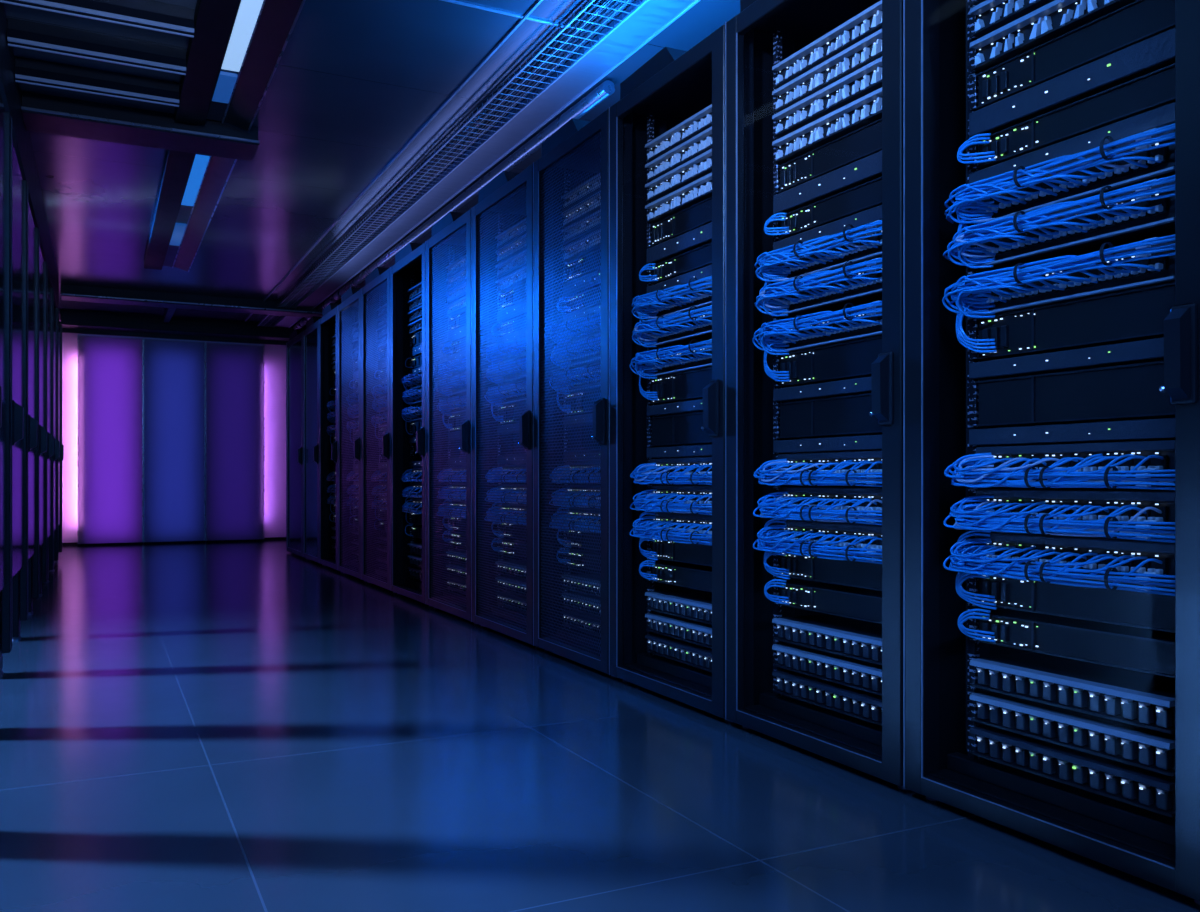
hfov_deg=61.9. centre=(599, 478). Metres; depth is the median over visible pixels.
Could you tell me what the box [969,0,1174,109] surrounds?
server
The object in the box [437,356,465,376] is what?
cable bundle
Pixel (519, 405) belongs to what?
server
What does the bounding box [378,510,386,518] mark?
server
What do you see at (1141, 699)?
unit
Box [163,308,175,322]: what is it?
bracket
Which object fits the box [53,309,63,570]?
rack
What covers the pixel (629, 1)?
cable
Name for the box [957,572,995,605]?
cable
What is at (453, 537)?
server
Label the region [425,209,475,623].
rack
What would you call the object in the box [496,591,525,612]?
unit
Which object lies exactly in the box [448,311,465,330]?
server
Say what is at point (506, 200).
rack
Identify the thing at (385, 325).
bay
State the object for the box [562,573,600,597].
unit
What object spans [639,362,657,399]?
cable
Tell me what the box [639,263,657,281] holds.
cable
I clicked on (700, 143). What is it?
bay
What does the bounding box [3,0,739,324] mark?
ceiling
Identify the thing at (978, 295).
cable
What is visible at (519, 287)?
server
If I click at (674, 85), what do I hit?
rack
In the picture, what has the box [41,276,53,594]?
rack
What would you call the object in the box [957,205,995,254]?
cable
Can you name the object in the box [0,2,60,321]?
trim
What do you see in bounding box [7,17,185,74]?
ceiling slat
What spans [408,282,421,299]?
bay
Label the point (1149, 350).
unit
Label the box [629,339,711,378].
cable bundle
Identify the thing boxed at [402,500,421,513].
cable bundle
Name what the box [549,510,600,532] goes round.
cable bundle
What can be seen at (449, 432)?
unit
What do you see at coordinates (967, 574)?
cable
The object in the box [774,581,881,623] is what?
server
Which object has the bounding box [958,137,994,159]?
cable
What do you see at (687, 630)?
unit
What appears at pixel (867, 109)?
bay
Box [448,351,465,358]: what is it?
unit
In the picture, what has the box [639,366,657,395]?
cable
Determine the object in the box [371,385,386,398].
cable bundle
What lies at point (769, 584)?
cable
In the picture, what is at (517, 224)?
bay
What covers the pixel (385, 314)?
bay
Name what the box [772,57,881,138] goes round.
bay
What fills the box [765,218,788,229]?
cable
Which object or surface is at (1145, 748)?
unit
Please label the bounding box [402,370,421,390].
cable bundle
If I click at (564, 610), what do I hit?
unit
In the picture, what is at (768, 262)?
cable bundle
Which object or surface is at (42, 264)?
rack
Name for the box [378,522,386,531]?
server
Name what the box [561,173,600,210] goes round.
bay
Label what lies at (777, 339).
cable
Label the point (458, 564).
unit
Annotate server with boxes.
[378,347,386,360]
[378,369,386,379]
[378,427,386,440]
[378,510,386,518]
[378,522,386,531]
[410,331,421,347]
[410,355,421,368]
[410,420,421,436]
[410,511,421,524]
[410,526,421,538]
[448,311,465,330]
[448,338,465,354]
[448,413,465,430]
[448,439,465,457]
[448,518,465,528]
[448,532,465,546]
[497,283,525,309]
[497,315,525,337]
[497,401,525,424]
[497,433,525,454]
[497,522,525,539]
[497,539,525,556]
[564,248,600,281]
[564,286,600,313]
[564,387,600,415]
[564,424,600,450]
[564,529,600,550]
[564,549,600,571]
[647,197,711,246]
[647,242,711,284]
[647,367,711,403]
[647,412,711,445]
[647,537,711,566]
[647,562,711,591]
[774,118,881,192]
[774,177,881,239]
[774,336,881,386]
[774,393,881,438]
[774,551,881,590]
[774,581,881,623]
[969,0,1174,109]
[969,63,1174,169]
[969,282,1174,359]
[969,361,1174,426]
[969,573,1174,632]
[969,610,1174,677]
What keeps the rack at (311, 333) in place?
on the floor
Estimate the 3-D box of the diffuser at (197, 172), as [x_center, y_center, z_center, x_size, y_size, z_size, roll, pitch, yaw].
[-2.675,-1.955,6.590,0.081,0.018,1.180,0,0,-27]
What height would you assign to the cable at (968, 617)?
0.042 m
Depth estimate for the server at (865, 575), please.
2.98 m
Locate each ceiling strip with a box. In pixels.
[245,0,542,321]
[441,0,590,33]
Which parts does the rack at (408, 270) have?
edge trim, corner post, mounting rail, panel, sill, handle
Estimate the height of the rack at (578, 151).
2.405 m
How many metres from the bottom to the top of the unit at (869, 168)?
0.060 m
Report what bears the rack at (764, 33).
on the floor
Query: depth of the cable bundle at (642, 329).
3.74 m
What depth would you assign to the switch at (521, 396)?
5.23 m
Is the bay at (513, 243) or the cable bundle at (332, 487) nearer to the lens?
the bay at (513, 243)
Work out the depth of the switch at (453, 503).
6.13 m
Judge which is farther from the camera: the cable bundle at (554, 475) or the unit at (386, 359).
the unit at (386, 359)
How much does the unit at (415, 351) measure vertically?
0.060 m
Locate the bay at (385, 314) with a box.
[378,314,386,327]
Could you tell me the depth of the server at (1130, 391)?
2.25 m
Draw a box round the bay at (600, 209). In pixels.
[562,209,600,244]
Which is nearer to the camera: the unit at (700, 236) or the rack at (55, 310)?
the unit at (700, 236)
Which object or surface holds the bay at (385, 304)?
in the rack at (375, 294)
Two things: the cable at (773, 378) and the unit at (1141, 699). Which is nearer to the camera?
the unit at (1141, 699)
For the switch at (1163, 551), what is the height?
0.088 m
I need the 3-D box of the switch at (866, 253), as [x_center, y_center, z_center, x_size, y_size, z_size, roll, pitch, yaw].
[0.834,-0.670,3.050,0.362,0.088,0.571,0,0,-27]
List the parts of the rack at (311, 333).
handle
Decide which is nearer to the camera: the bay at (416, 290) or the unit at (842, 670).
the unit at (842, 670)
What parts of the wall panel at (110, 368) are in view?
edge frame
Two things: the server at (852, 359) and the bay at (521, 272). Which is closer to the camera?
the server at (852, 359)
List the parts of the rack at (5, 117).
leg, handle, door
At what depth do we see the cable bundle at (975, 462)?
2.22 m
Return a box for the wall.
[62,333,285,542]
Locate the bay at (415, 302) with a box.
[408,294,421,310]
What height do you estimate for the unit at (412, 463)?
0.040 m
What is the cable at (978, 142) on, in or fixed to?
attached to the server at (1155, 89)
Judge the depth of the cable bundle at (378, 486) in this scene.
7.59 m
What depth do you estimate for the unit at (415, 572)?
6.86 m
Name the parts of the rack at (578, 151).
edge trim, edge trim, corner post, mounting rail, trim, panel, sill, handle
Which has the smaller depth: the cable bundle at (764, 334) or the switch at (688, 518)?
the cable bundle at (764, 334)
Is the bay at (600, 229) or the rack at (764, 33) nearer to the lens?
the rack at (764, 33)
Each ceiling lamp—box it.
[144,150,236,272]
[175,0,305,132]
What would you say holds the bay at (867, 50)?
in the rack at (764, 33)
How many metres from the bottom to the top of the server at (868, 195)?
0.072 m
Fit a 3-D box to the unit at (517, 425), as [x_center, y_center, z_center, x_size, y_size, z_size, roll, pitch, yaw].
[-0.311,-0.270,5.254,0.258,0.040,0.622,0,0,-27]
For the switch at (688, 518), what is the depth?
3.72 m
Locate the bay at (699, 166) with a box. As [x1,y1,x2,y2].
[645,149,711,202]
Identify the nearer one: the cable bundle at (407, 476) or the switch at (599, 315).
the switch at (599, 315)
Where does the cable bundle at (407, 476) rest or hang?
attached to the switch at (418, 469)
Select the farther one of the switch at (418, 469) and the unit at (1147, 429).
the switch at (418, 469)
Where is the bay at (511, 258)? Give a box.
[495,251,525,277]
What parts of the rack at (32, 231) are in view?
edge trim, leg, door, handle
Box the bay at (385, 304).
[376,304,386,316]
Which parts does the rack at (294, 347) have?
edge trim, handle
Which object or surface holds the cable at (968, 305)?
attached to the switch at (1121, 282)
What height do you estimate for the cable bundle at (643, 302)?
0.103 m
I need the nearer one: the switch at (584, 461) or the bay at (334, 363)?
the switch at (584, 461)
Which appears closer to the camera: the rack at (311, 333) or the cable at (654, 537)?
the cable at (654, 537)
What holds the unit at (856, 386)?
in the rack at (764, 33)
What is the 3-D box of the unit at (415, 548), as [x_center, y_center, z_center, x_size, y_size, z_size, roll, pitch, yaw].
[-1.077,0.480,6.821,0.326,0.068,0.606,0,0,-27]
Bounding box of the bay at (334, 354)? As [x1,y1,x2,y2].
[331,352,335,360]
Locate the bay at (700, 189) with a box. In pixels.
[645,172,711,223]
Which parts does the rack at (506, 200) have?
edge trim, edge trim, corner post, mounting rail, trim, panel, sill, handle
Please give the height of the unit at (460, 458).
0.040 m
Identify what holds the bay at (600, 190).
in the rack at (578, 151)
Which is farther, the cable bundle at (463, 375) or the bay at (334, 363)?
the bay at (334, 363)
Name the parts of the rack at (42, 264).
leg, door, handle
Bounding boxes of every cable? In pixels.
[266,0,601,319]
[268,0,608,319]
[270,0,614,319]
[272,0,618,319]
[277,0,625,317]
[279,0,631,317]
[293,2,588,292]
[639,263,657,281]
[639,266,657,278]
[639,268,656,276]
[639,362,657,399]
[639,364,657,397]
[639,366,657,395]
[639,369,656,392]
[639,513,654,526]
[639,537,657,555]
[639,538,657,557]
[639,539,656,552]
[639,560,657,580]
[639,562,656,577]
[639,565,656,575]
[763,544,789,579]
[764,213,789,234]
[764,216,788,232]
[764,335,789,381]
[764,336,789,378]
[764,339,788,375]
[764,344,788,372]
[764,519,789,542]
[764,552,789,573]
[764,552,789,576]
[764,553,788,570]
[764,579,789,604]
[764,582,788,601]
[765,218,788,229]
[765,521,785,538]
[765,585,788,598]
[955,566,996,609]
[956,291,996,352]
[957,133,995,163]
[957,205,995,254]
[957,294,995,348]
[957,530,995,561]
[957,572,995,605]
[957,609,995,641]
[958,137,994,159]
[958,298,994,344]
[958,573,995,601]
[959,141,994,155]
[959,209,985,252]
[959,303,994,341]
[959,533,989,556]
[959,575,994,597]
[959,612,994,638]
[960,616,993,634]
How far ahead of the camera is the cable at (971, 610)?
2.46 m
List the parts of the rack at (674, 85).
edge trim, edge trim, corner post, mounting rail, trim, panel, sill, handle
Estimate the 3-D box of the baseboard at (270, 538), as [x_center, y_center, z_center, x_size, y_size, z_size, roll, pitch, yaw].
[-5.450,0.794,12.687,4.800,0.040,0.030,0,0,-27]
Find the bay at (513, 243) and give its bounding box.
[495,235,525,263]
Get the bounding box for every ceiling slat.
[0,0,193,37]
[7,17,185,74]
[15,56,178,106]
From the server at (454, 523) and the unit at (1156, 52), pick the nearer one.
the unit at (1156, 52)
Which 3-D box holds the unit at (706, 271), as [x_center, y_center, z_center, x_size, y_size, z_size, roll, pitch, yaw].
[0.429,-0.744,3.774,0.258,0.040,0.588,0,0,-27]
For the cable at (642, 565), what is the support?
attached to the server at (693, 576)
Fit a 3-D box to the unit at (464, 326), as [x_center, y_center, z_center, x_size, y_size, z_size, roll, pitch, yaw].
[-0.704,-0.885,6.039,0.258,0.060,0.607,0,0,-27]
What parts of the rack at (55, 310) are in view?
leg, edge trim, door, handle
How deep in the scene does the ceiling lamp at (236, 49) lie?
4.60 m
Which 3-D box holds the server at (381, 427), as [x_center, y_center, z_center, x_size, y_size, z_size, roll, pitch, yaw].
[-1.323,-0.349,7.674,0.604,0.102,0.617,0,0,-27]
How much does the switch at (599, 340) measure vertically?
0.088 m
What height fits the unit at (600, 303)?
0.040 m
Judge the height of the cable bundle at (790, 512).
0.088 m
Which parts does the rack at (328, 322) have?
edge trim, corner post, panel, handle, mounting rail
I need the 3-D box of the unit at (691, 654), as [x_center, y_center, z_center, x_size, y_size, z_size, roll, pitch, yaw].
[0.444,0.648,3.781,0.326,0.068,0.588,0,0,-27]
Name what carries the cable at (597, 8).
in the cable tray at (274, 317)
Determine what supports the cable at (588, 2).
in the cable tray at (274, 317)
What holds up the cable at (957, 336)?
attached to the switch at (1121, 282)
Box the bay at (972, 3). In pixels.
[969,0,985,8]
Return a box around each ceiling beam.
[21,91,259,160]
[59,309,305,344]
[61,285,321,317]
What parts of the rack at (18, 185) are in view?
leg, edge trim, leg, handle, door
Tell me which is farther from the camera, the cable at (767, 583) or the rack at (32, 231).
the rack at (32, 231)
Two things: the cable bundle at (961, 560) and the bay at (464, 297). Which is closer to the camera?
the cable bundle at (961, 560)
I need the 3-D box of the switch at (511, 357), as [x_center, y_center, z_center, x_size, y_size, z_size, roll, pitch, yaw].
[-0.277,-0.670,5.271,0.362,0.088,0.622,0,0,-27]
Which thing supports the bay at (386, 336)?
in the rack at (375, 294)
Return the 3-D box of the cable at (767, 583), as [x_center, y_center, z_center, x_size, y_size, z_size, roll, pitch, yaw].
[0.562,0.358,3.189,0.099,0.078,0.015,0,0,44]
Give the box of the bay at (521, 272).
[495,268,525,293]
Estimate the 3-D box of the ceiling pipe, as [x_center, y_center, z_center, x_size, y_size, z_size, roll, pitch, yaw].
[-1.924,-1.936,8.877,0.070,0.070,8.800,0,0,-27]
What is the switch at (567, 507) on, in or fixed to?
in the rack at (578, 151)
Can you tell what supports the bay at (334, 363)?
in the rack at (328, 322)
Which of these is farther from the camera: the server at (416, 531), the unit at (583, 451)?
the server at (416, 531)
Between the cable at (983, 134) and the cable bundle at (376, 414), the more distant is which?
the cable bundle at (376, 414)
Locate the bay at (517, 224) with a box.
[496,218,525,247]
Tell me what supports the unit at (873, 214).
in the rack at (764, 33)
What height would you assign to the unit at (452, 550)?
0.068 m
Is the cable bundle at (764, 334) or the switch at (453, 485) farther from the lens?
the switch at (453, 485)
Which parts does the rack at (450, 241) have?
edge trim, corner post, mounting rail, panel, sill, handle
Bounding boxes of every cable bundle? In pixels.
[327,401,335,411]
[327,410,335,422]
[327,425,335,435]
[327,471,335,480]
[327,484,335,492]
[327,495,335,504]
[347,471,358,480]
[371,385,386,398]
[371,414,386,427]
[371,470,386,481]
[372,398,386,411]
[372,486,386,495]
[372,498,386,509]
[401,469,421,481]
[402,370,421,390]
[402,386,421,403]
[402,404,421,421]
[402,486,421,497]
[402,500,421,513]
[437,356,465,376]
[437,395,465,415]
[437,469,465,482]
[437,503,465,517]
[438,375,465,395]
[438,485,465,499]
[485,380,525,405]
[485,467,525,482]
[485,486,525,503]
[485,506,525,524]
[486,337,525,364]
[486,357,525,383]
[549,364,600,393]
[549,488,600,507]
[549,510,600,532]
[550,313,600,344]
[550,465,600,483]
[551,336,600,367]
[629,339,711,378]
[630,462,711,484]
[630,489,711,514]
[630,516,711,545]
[631,276,711,320]
[632,305,711,346]
[752,301,881,354]
[753,459,881,486]
[753,492,881,524]
[753,525,881,563]
[754,220,881,285]
[754,257,881,316]
[942,234,1174,317]
[943,175,1174,268]
[943,495,1174,542]
[943,538,1174,595]
[944,123,1174,227]
[944,453,1174,489]
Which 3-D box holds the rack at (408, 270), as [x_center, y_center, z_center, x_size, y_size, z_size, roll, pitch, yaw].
[-0.846,-0.389,6.936,1.091,2.405,0.857,0,0,-27]
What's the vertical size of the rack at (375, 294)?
2.405 m
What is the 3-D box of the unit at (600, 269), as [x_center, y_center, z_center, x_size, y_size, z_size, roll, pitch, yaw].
[0.065,-0.885,4.503,0.258,0.060,0.554,0,0,-27]
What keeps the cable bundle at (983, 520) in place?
attached to the switch at (1163, 500)
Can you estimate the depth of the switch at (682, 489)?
3.72 m
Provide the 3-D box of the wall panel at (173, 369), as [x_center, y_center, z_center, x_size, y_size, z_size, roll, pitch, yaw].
[-5.375,-0.469,12.627,0.714,2.565,0.195,0,0,-27]
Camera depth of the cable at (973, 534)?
2.46 m
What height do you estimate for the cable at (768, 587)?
0.042 m
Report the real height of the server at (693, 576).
0.072 m
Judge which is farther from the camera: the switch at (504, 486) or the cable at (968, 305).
the switch at (504, 486)
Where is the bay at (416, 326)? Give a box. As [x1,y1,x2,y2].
[408,318,421,334]
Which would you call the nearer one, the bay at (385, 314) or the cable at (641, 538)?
the cable at (641, 538)
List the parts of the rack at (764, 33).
edge trim, edge trim, corner post, mounting rail, trim, panel, sill, handle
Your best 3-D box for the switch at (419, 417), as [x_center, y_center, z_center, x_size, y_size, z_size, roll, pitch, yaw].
[-1.052,-0.449,6.833,0.352,0.088,0.606,0,0,-27]
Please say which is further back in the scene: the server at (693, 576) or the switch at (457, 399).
the switch at (457, 399)
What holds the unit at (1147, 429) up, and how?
attached to the rack at (939, 764)
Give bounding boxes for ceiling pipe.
[293,80,614,329]
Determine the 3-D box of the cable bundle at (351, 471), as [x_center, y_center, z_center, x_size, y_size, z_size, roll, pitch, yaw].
[-2.027,-0.025,8.315,0.085,0.094,0.655,0,0,-27]
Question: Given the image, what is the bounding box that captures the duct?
[275,0,699,327]
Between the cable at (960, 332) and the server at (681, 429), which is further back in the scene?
the server at (681, 429)
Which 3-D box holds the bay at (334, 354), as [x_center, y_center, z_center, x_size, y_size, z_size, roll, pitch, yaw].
[-2.238,-1.132,9.143,0.326,0.068,0.573,0,0,-27]
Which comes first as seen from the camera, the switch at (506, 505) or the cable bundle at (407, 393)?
the switch at (506, 505)
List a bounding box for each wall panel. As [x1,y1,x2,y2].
[78,334,142,545]
[143,338,204,544]
[205,341,263,542]
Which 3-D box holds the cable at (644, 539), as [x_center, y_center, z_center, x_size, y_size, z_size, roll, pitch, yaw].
[0.188,0.263,3.932,0.091,0.054,0.015,0,0,37]
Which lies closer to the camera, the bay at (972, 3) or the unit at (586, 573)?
the bay at (972, 3)
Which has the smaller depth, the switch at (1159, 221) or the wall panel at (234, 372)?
the switch at (1159, 221)
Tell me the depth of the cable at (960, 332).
2.47 m
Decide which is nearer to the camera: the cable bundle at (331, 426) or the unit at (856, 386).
the unit at (856, 386)
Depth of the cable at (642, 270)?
3.93 m
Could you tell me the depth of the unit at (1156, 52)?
2.22 m
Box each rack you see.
[0,94,10,676]
[0,118,26,674]
[19,184,38,637]
[32,245,46,613]
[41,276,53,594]
[48,289,59,581]
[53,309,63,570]
[286,329,306,558]
[303,316,321,562]
[319,303,338,569]
[337,287,366,581]
[361,267,394,592]
[390,242,431,606]
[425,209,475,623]
[471,164,537,647]
[533,108,616,677]
[609,24,730,721]
[725,0,907,789]
[903,0,1199,904]
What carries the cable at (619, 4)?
in the cable tray at (274, 317)
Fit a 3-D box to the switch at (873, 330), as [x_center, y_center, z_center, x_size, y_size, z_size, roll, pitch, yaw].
[0.834,-0.449,3.050,0.362,0.088,0.571,0,0,-27]
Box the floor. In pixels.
[0,540,1199,911]
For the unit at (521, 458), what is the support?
attached to the rack at (506, 200)
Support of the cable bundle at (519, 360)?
attached to the switch at (519, 377)
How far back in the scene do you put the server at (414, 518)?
6.92 m
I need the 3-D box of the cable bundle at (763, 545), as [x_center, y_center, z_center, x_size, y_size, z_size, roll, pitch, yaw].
[0.648,0.189,2.967,0.083,0.088,0.610,0,0,-27]
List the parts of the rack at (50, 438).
leg, leg, door, handle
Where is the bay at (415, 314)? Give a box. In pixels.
[408,305,421,322]
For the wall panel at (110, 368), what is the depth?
12.23 m
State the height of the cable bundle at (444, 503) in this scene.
0.088 m
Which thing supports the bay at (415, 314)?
in the rack at (408, 270)
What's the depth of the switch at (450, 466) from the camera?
6.08 m
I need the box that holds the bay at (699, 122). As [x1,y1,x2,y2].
[645,104,711,162]
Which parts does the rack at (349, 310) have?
edge trim, edge trim, corner post, panel, handle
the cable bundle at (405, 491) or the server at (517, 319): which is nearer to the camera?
the server at (517, 319)
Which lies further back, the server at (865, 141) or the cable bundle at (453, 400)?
the cable bundle at (453, 400)
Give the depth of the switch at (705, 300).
3.71 m
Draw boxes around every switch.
[409,374,421,389]
[409,406,421,420]
[410,389,421,404]
[410,467,421,479]
[410,483,421,495]
[410,498,421,511]
[448,380,465,395]
[448,466,465,473]
[448,500,465,514]
[449,483,465,497]
[450,362,465,377]
[452,399,465,413]
[497,340,525,363]
[497,464,525,479]
[497,484,525,500]
[497,503,525,518]
[500,366,525,383]
[500,384,525,404]
[564,461,600,480]
[564,485,600,504]
[564,507,600,528]
[565,315,600,343]
[565,340,600,367]
[566,368,600,392]
[647,281,711,319]
[647,310,711,347]
[647,457,711,480]
[647,485,711,510]
[647,512,711,540]
[648,344,711,376]
[774,224,881,282]
[774,305,881,352]
[774,451,881,481]
[774,487,881,519]
[774,518,881,556]
[776,262,881,317]
[969,129,1174,225]
[969,181,1174,271]
[969,241,1174,315]
[969,440,1174,482]
[969,489,1174,534]
[969,531,1174,587]
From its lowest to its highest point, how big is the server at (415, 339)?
0.085 m
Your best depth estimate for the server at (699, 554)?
3.75 m
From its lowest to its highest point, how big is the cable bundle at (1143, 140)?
0.103 m
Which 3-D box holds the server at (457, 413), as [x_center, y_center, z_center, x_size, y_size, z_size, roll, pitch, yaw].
[-0.545,-0.349,6.118,0.604,0.102,0.607,0,0,-27]
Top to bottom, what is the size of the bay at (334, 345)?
0.068 m
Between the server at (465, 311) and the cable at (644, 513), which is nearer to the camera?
the cable at (644, 513)
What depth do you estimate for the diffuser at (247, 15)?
4.37 m
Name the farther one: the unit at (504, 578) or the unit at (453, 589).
the unit at (453, 589)
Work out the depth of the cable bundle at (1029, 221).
2.25 m
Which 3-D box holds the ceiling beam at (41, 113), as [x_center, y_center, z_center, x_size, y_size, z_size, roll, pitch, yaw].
[-2.489,-1.925,5.468,1.155,0.119,0.332,0,0,-27]
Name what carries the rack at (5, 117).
on the floor
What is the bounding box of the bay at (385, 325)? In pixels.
[376,325,386,337]
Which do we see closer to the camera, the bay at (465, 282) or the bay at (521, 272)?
the bay at (521, 272)
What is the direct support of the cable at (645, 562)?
attached to the server at (693, 576)
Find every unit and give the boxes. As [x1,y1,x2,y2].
[378,359,386,368]
[408,542,421,555]
[408,555,421,567]
[408,566,421,580]
[409,344,421,356]
[409,366,421,375]
[409,437,415,442]
[409,461,421,466]
[446,550,465,565]
[446,564,465,579]
[447,577,465,591]
[448,326,465,341]
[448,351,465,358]
[448,432,459,438]
[448,458,465,464]
[495,560,525,579]
[495,576,525,596]
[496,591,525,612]
[497,302,525,322]
[497,330,525,346]
[497,424,518,432]
[497,455,525,463]
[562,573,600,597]
[562,592,600,617]
[562,610,600,636]
[563,269,600,296]
[563,303,600,324]
[563,414,592,425]
[563,451,600,460]
[645,589,711,624]
[645,612,711,648]
[645,633,711,671]
[647,222,711,263]
[647,264,711,296]
[647,399,702,415]
[647,444,711,457]
[772,614,881,664]
[772,643,881,695]
[772,669,881,725]
[773,151,881,213]
[773,205,881,252]
[773,376,871,401]
[773,435,881,452]
[969,0,1136,73]
[969,27,1174,137]
[969,102,1174,185]
[969,337,1163,379]
[969,418,1174,445]
[969,652,1174,733]
[969,691,1174,775]
[969,725,1174,816]
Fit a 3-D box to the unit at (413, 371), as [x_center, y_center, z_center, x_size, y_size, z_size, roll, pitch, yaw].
[-1.091,-0.744,6.814,0.258,0.040,0.606,0,0,-27]
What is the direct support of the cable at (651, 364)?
attached to the switch at (702, 363)
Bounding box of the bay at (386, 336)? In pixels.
[376,336,386,348]
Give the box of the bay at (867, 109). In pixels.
[772,87,881,164]
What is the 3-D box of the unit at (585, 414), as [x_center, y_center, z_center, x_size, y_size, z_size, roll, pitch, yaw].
[0.065,-0.270,4.503,0.258,0.040,0.554,0,0,-27]
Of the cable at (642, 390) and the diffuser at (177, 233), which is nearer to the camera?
the cable at (642, 390)
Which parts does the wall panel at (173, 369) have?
edge frame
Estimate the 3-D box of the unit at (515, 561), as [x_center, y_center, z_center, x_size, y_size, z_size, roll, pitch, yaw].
[-0.297,0.480,5.261,0.326,0.068,0.622,0,0,-27]
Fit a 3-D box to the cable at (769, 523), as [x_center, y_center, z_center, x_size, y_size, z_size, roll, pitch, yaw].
[0.562,0.163,3.187,0.094,0.060,0.015,0,0,41]
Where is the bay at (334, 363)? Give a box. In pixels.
[331,361,335,369]
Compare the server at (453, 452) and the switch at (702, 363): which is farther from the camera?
the server at (453, 452)
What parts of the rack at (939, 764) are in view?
edge trim, edge trim, corner post, mounting rail, trim, panel, sill, handle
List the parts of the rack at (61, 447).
edge trim, door, handle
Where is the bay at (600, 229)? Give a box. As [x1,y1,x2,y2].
[562,229,600,261]
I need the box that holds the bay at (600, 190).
[562,190,600,227]
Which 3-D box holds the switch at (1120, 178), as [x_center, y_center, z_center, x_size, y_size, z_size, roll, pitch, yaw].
[1.196,-0.670,2.327,0.362,0.088,0.561,0,0,-27]
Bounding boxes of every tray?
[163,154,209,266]
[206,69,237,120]
[257,0,648,326]
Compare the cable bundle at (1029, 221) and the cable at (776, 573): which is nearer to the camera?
the cable bundle at (1029, 221)
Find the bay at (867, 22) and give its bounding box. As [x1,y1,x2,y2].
[772,0,881,89]
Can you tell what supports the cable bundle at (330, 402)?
attached to the switch
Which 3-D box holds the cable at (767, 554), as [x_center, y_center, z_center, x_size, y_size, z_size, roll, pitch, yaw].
[0.562,0.263,3.188,0.097,0.072,0.015,0,0,43]
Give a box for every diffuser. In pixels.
[169,223,186,245]
[181,154,208,205]
[212,71,236,103]
[221,0,263,71]
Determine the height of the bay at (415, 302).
0.068 m
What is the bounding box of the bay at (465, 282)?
[446,282,465,302]
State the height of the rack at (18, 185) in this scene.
2.320 m
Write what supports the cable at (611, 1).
in the cable tray at (274, 317)
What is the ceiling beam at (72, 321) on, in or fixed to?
attached to the ceiling
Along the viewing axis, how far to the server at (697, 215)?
3.76 m
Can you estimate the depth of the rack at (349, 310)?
8.45 m
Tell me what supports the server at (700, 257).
in the rack at (674, 85)
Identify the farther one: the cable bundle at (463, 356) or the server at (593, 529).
the cable bundle at (463, 356)
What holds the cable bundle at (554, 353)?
attached to the switch at (599, 340)
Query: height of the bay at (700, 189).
0.068 m
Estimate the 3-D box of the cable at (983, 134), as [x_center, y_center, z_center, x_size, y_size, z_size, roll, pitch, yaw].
[0.926,-0.810,2.464,0.015,0.073,0.102,0,0,-43]
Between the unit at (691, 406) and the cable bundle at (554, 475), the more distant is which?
the cable bundle at (554, 475)
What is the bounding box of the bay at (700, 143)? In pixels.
[645,126,711,182]
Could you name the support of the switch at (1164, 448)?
in the rack at (939, 764)
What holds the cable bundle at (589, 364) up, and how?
attached to the switch at (596, 368)
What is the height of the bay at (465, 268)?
0.068 m
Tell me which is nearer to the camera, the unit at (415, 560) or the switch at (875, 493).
the switch at (875, 493)
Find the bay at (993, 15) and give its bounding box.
[969,0,1054,39]
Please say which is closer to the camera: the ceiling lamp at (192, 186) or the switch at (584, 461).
the switch at (584, 461)
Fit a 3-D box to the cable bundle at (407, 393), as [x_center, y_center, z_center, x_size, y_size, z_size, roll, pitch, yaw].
[-1.245,-0.566,6.753,0.083,0.093,0.657,0,0,-27]
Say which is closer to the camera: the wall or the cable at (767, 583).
the cable at (767, 583)
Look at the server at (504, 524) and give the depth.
5.28 m
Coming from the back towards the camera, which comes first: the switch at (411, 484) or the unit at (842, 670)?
the switch at (411, 484)
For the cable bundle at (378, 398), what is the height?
0.093 m
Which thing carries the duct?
attached to the ceiling
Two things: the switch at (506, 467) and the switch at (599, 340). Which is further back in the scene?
the switch at (506, 467)
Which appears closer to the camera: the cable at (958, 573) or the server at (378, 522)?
the cable at (958, 573)
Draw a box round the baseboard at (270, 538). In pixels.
[62,537,285,545]
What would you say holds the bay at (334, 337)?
in the rack at (328, 322)
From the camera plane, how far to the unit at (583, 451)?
4.51 m
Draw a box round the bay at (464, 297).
[446,297,465,316]
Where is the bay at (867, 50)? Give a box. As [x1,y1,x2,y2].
[772,28,881,114]
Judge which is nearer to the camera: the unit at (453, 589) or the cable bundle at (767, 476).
the cable bundle at (767, 476)
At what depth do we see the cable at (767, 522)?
3.19 m
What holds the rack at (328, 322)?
on the floor
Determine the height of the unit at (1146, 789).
0.068 m
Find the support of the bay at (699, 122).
in the rack at (674, 85)
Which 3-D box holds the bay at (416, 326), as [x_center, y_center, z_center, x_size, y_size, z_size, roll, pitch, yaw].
[-1.077,-1.048,6.821,0.326,0.068,0.606,0,0,-27]
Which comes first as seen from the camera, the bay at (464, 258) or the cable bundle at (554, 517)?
the cable bundle at (554, 517)
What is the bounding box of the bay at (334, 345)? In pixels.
[331,343,335,352]
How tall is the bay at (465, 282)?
0.068 m
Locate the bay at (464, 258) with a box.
[447,258,465,277]
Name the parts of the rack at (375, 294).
corner post, panel, mounting rail, sill, handle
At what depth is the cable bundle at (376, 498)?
7.64 m
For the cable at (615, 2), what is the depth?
5.33 m
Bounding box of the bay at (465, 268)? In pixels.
[446,268,465,288]
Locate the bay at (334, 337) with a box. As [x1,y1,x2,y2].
[331,335,335,343]

